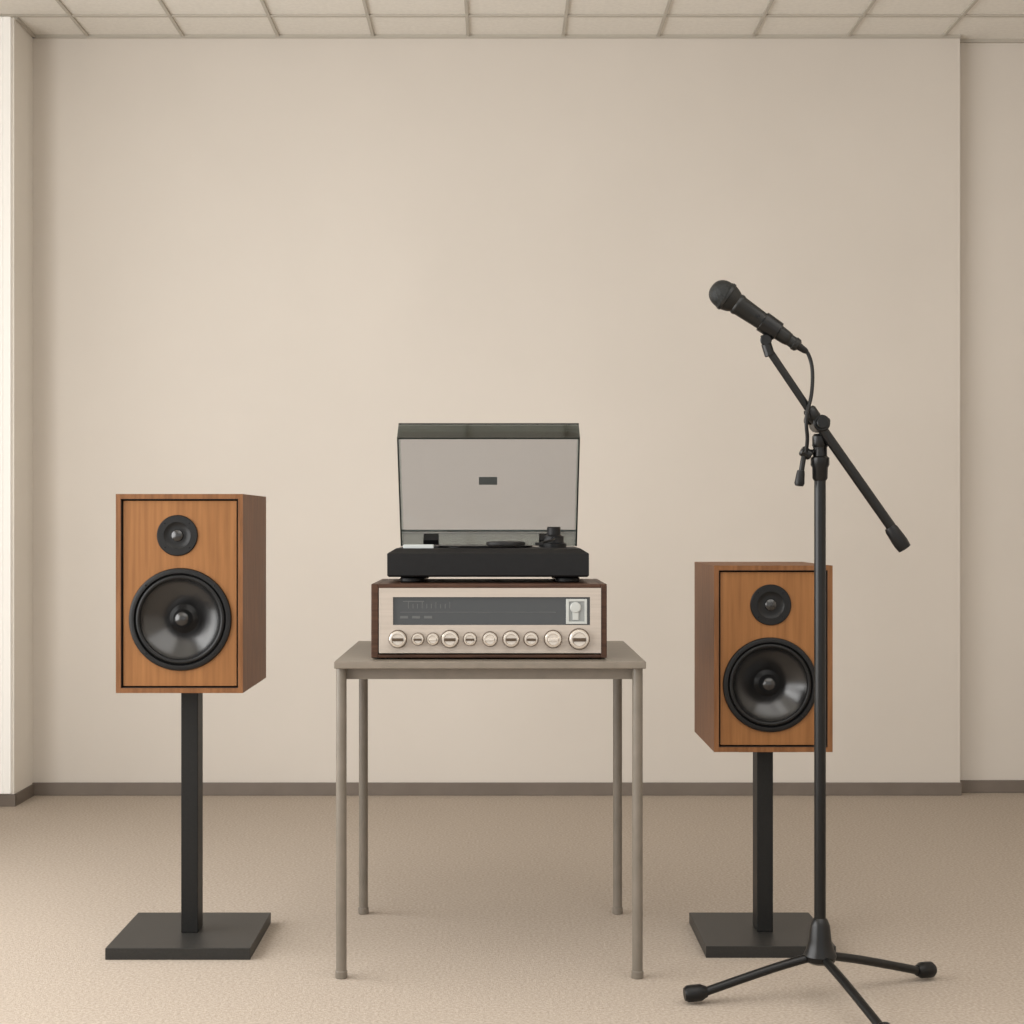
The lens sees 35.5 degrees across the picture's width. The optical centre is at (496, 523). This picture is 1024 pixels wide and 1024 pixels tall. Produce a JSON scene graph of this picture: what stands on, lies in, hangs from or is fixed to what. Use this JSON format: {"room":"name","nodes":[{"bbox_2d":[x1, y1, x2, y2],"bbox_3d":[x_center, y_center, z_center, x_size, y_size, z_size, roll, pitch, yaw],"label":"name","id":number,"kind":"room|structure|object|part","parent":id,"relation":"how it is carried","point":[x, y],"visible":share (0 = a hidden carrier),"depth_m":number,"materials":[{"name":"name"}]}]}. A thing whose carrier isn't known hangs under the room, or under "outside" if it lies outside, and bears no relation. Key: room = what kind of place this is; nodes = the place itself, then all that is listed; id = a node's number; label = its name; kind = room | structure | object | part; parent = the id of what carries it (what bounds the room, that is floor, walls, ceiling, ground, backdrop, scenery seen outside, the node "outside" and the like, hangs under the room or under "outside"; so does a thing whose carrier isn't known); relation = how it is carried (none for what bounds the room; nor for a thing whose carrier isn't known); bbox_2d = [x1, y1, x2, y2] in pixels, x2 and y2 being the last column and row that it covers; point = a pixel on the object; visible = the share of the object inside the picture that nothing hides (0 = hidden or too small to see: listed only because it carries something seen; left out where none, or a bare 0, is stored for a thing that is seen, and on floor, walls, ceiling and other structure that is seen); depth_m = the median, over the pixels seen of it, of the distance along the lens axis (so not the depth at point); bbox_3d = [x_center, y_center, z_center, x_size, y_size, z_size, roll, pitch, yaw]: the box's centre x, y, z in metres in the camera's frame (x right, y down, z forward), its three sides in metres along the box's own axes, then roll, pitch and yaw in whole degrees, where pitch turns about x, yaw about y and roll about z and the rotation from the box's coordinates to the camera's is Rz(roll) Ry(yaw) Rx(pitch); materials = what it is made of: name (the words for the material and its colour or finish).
{"room":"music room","nodes":[
{"label":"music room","id":0,"kind":"room"},
{"bbox_2d":[10,17,32,793],"bbox_3d":[-2.091,-0.426,6.194,0.518,2.993,0.247,0,0,0],"label":"pilaster","id":1,"kind":"object","parent":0,"point":[21,41],"visible":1,"depth_m":6.18,"materials":[{"name":"paint"}]},
{"bbox_2d":[0,17,10,793],"bbox_3d":[-2.087,-0.450,6.061,0.490,2.940,0.014,0,0,0],"label":"wall","id":2,"kind":"structure","parent":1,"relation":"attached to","point":[5,22],"depth_m":6.05,"materials":[{"name":"white paint"}]},
{"bbox_2d":[33,38,959,781],"bbox_3d":[-0.261,-0.452,6.392,4.178,3.043,0.150,0,0,0],"label":"wall","id":3,"kind":"structure","parent":0,"point":[256,261],"depth_m":6.32,"materials":[{"name":"paint"}]},
{"bbox_2d":[0,782,961,806],"bbox_3d":[-0.259,1.045,6.188,4.182,0.050,0.259,0,0,0],"label":"baseboard","id":4,"kind":"structure","parent":3,"relation":"attached to","point":[40,788],"depth_m":6.30,"materials":[{"name":"plastic"}]},
{"bbox_2d":[14,17,1023,42],"bbox_3d":[0.584,-1.923,6.233,4.836,0.012,0.247,0,0,-1],"label":"trim","id":5,"kind":"structure","parent":3,"relation":"attached to","point":[25,27],"depth_m":6.30,"materials":[{"name":"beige paint"}]},
{"bbox_2d":[0,793,1023,1023],"bbox_3d":[0.325,1.120,2.458,5.550,0.100,8.117,0,0,0],"label":"floor","id":6,"kind":"structure","parent":0,"point":[484,909],"depth_m":4.49,"materials":[{"name":"carpet"}]},
{"bbox_2d":[105,693,270,959],"bbox_3d":[-0.784,0.744,4.108,0.356,0.653,0.362,0,0,0],"label":"speaker stand","id":7,"kind":"object","parent":6,"relation":"on","point":[191,933],"visible":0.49,"depth_m":4.07,"materials":[{"name":"black metal"}]},
{"bbox_3d":[-0.784,1.056,4.108,0.356,0.029,0.362,0,0,0],"label":"plate","id":8,"kind":"part","parent":7,"relation":"part of","materials":[{"name":"black metal"}]},
{"bbox_2d":[116,494,265,692],"bbox_3d":[-0.784,0.172,4.148,0.314,0.491,0.403,0,0,0],"label":"speaker","id":9,"kind":"object","parent":7,"relation":"on","point":[191,568],"visible":1,"depth_m":3.96},
{"bbox_3d":[-0.790,0.028,3.954,0.101,0.101,0.006,0,0,0],"label":"tweeter plate","id":10,"kind":"part","parent":9,"relation":"part of","materials":[{"name":"black plastic"}]},
{"bbox_3d":[-0.783,0.236,3.957,0.254,0.254,0.018,0,0,0],"label":"woofer frame","id":11,"kind":"part","parent":9,"relation":"part of","materials":[{"name":"black plastic"}]},
{"bbox_2d":[334,641,645,978],"bbox_3d":[-0.017,0.696,4.077,0.731,0.748,0.665,0,0,0],"label":"side table","id":12,"kind":"object","parent":6,"relation":"on","point":[621,662],"visible":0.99,"depth_m":3.77,"materials":[{"name":"metal"}]},
{"bbox_3d":[-0.367,0.699,3.772,0.025,0.719,0.025,0,0,0],"label":"leg","id":13,"kind":"part","parent":12,"relation":"part of","materials":[{"name":"paint"}]},
{"bbox_3d":[-0.367,0.699,4.395,0.025,0.719,0.025,0,0,0],"label":"leg","id":14,"kind":"part","parent":12,"relation":"part of","materials":[{"name":"paint"}]},
{"bbox_2d":[371,579,606,658],"bbox_3d":[-0.019,0.232,3.969,0.560,0.180,0.382,0,0,0],"label":"stereo receiver","id":15,"kind":"object","parent":12,"relation":"on","point":[430,618],"visible":1,"depth_m":3.80,"materials":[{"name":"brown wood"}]},
{"bbox_3d":[-0.235,0.273,3.789,0.040,0.040,0.016,0,0,0],"label":"knob","id":16,"kind":"part","parent":15,"relation":"part of","materials":[{"name":"beige"}]},
{"bbox_3d":[-0.188,0.273,3.789,0.028,0.028,0.016,0,0,0],"label":"knob","id":17,"kind":"part","parent":15,"relation":"part of","materials":[{"name":"beige"}]},
{"bbox_3d":[-0.152,0.273,3.789,0.028,0.028,0.016,0,0,0],"label":"knob","id":18,"kind":"part","parent":15,"relation":"part of","materials":[{"name":"beige"}]},
{"bbox_3d":[-0.112,0.273,3.789,0.040,0.040,0.016,0,0,0],"label":"knob","id":19,"kind":"part","parent":15,"relation":"part of","materials":[{"name":"beige"}]},
{"bbox_3d":[-0.064,0.273,3.789,0.031,0.031,0.016,0,0,0],"label":"knob","id":20,"kind":"part","parent":15,"relation":"part of","materials":[{"name":"beige"}]},
{"bbox_2d":[387,423,588,582],"bbox_3d":[-0.021,-0.059,4.076,0.487,0.403,0.432,0,0,0],"label":"turntable","id":21,"kind":"object","parent":15,"relation":"on","point":[551,552],"visible":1,"depth_m":3.97,"materials":[{"name":"black plastic"}]},
{"bbox_3d":[-0.252,-0.098,4.177,0.004,0.311,0.222,0,0,0],"label":"lid","id":22,"kind":"part","parent":21,"relation":"part of","materials":[{"name":"plastic"}]},
{"bbox_3d":[-0.055,0.057,4.045,0.290,0.004,0.290,0,0,0],"label":"platter","id":23,"kind":"part","parent":21,"relation":"part of","materials":[{"name":"black"}]},
{"bbox_3d":[-0.021,-0.237,4.097,0.465,0.040,0.066,0,0,0],"label":"lid","id":24,"kind":"part","parent":21,"relation":"part of","materials":[{"name":"plastic"}]},
{"bbox_3d":[-0.021,0.037,4.254,0.457,0.042,0.068,0,0,0],"label":"lid","id":25,"kind":"part","parent":21,"relation":"part of","materials":[{"name":"plastic"}]},
{"bbox_3d":[0.209,-0.098,4.177,0.004,0.311,0.222,0,0,0],"label":"lid","id":26,"kind":"part","parent":21,"relation":"part of","materials":[{"name":"plastic"}]},
{"bbox_3d":[-0.017,0.273,3.789,0.034,0.034,0.016,0,0,0],"label":"knob","id":27,"kind":"part","parent":15,"relation":"part of","materials":[{"name":"beige"}]},
{"bbox_3d":[-0.013,0.207,3.808,0.468,0.066,0.011,0,0,0],"label":"dial glass","id":28,"kind":"part","parent":15,"relation":"part of","materials":[{"name":"grey glass"}]},
{"bbox_3d":[0.033,0.273,3.789,0.038,0.038,0.016,0,0,0],"label":"knob","id":29,"kind":"part","parent":15,"relation":"part of","materials":[{"name":"beige"}]},
{"bbox_3d":[0.081,0.273,3.789,0.033,0.033,0.016,0,0,0],"label":"knob","id":30,"kind":"part","parent":15,"relation":"part of","materials":[{"name":"beige"}]},
{"bbox_3d":[0.133,0.273,3.789,0.040,0.040,0.016,0,0,0],"label":"knob","id":31,"kind":"part","parent":15,"relation":"part of","materials":[{"name":"beige"}]},
{"bbox_3d":[0.189,0.208,3.801,0.050,0.059,0.006,0,0,0],"label":"meter frame","id":32,"kind":"part","parent":15,"relation":"part of","materials":[{"name":"grey metal"}]},
{"bbox_3d":[0.195,0.273,3.789,0.048,0.048,0.016,0,0,0],"label":"knob","id":33,"kind":"part","parent":15,"relation":"part of","materials":[{"name":"beige"}]},
{"bbox_3d":[0.331,0.699,4.395,0.025,0.719,0.025,0,0,0],"label":"leg","id":34,"kind":"part","parent":12,"relation":"part of","materials":[{"name":"paint"}]},
{"bbox_3d":[0.331,0.699,3.772,0.025,0.719,0.025,0,0,0],"label":"leg","id":35,"kind":"part","parent":12,"relation":"part of","materials":[{"name":"paint"}]},
{"bbox_2d":[689,752,835,957],"bbox_3d":[0.675,0.820,4.117,0.321,0.500,0.344,0,0,0],"label":"speaker stand","id":36,"kind":"object","parent":6,"relation":"on","point":[762,932],"visible":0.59,"depth_m":4.08,"materials":[{"name":"black metal"}]},
{"bbox_3d":[0.675,1.056,4.117,0.321,0.029,0.344,0,0,0],"label":"plate","id":37,"kind":"part","parent":36,"relation":"part of","materials":[{"name":"black metal"}]},
{"bbox_2d":[694,562,832,751],"bbox_3d":[0.691,0.337,4.198,0.296,0.466,0.403,0,0,0],"label":"speaker","id":38,"kind":"object","parent":36,"relation":"on","point":[754,621],"visible":0.99,"depth_m":4.01},
{"bbox_3d":[0.684,0.403,4.007,0.238,0.238,0.018,0,0,0],"label":"woofer frame","id":39,"kind":"part","parent":38,"relation":"part of","materials":[{"name":"black plastic"}]},
{"bbox_3d":[0.685,0.203,4.004,0.102,0.102,0.006,0,0,0],"label":"tweeter plate","id":40,"kind":"part","parent":38,"relation":"part of","materials":[{"name":"black plastic"}]},
{"bbox_2d":[683,313,936,1023],"bbox_3d":[0.783,0.296,3.480,0.646,1.538,0.423,0,0,-18],"label":"microphone stand","id":41,"kind":"object","parent":6,"relation":"on","point":[819,951],"visible":1,"depth_m":3.59,"materials":[{"name":"black metal"}]},
{"bbox_3d":[0.575,1.012,3.582,0.274,0.096,0.020,0,0,-7],"label":"leg","id":42,"kind":"part","parent":41,"relation":"part of","materials":[{"name":"black metal"}]},
{"bbox_2d":[709,280,807,353],"bbox_3d":[0.586,-0.463,3.582,0.223,0.165,0.067,0,0,0],"label":"microphone","id":43,"kind":"object","parent":41,"relation":"attached to","point":[725,295],"depth_m":3.56,"materials":[{"name":"black metal"}]},
{"bbox_3d":[0.607,-0.391,3.582,0.030,0.035,0.023,0,0,0],"label":"clip pivot stem","id":44,"kind":"part","parent":41,"relation":"part of","materials":[{"name":"black"}]},
{"bbox_3d":[0.678,-0.103,3.588,0.024,0.037,0.023,0,0,0],"label":"clutch knob","id":45,"kind":"part","parent":41,"relation":"part of","materials":[{"name":"black plastic"}]},
{"bbox_3d":[0.699,-0.140,3.596,0.050,0.057,0.016,0,0,-17],"label":"clutch lever","id":46,"kind":"part","parent":41,"relation":"part of","materials":[{"name":"black"}]},
{"bbox_3d":[0.767,1.012,3.436,0.020,0.096,0.305,0,0,-14],"label":"leg","id":47,"kind":"part","parent":41,"relation":"part of","materials":[{"name":"black metal"}]},
{"bbox_3d":[0.874,1.012,3.682,0.304,0.096,0.020,0,0,-29],"label":"leg","id":48,"kind":"part","parent":41,"relation":"part of","materials":[{"name":"black metal"}]},
{"bbox_2d":[0,0,1023,38],"bbox_3d":[0.325,-1.976,2.433,5.550,0.094,8.067,0,0,0],"label":"ceiling","id":49,"kind":"structure","parent":0,"point":[968,27],"depth_m":6.11,"materials":[{"name":"tile"}]},
{"bbox_2d":[0,0,1023,36],"bbox_3d":[0.325,-1.925,2.358,5.350,0.009,7.917,0,0,0],"label":"grid","id":50,"kind":"object","parent":49,"relation":"attached to","point":[268,15],"visible":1,"depth_m":6.06,"materials":[{"name":"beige metal"}]},
{"bbox_2d":[960,780,1023,792],"bbox_3d":[2.414,1.045,6.371,1.172,0.050,0.012,0,0,0],"label":"baseboard","id":51,"kind":"structure","parent":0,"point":[968,786],"depth_m":6.37,"materials":[{"name":"plastic"}]},
{"bbox_2d":[960,43,1023,779],"bbox_3d":[2.414,-0.452,6.422,1.172,3.043,0.090,0,0,0],"label":"wall back recess","id":52,"kind":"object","parent":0,"point":[991,74],"depth_m":6.38,"materials":[{"name":"beige paint"}]}
]}

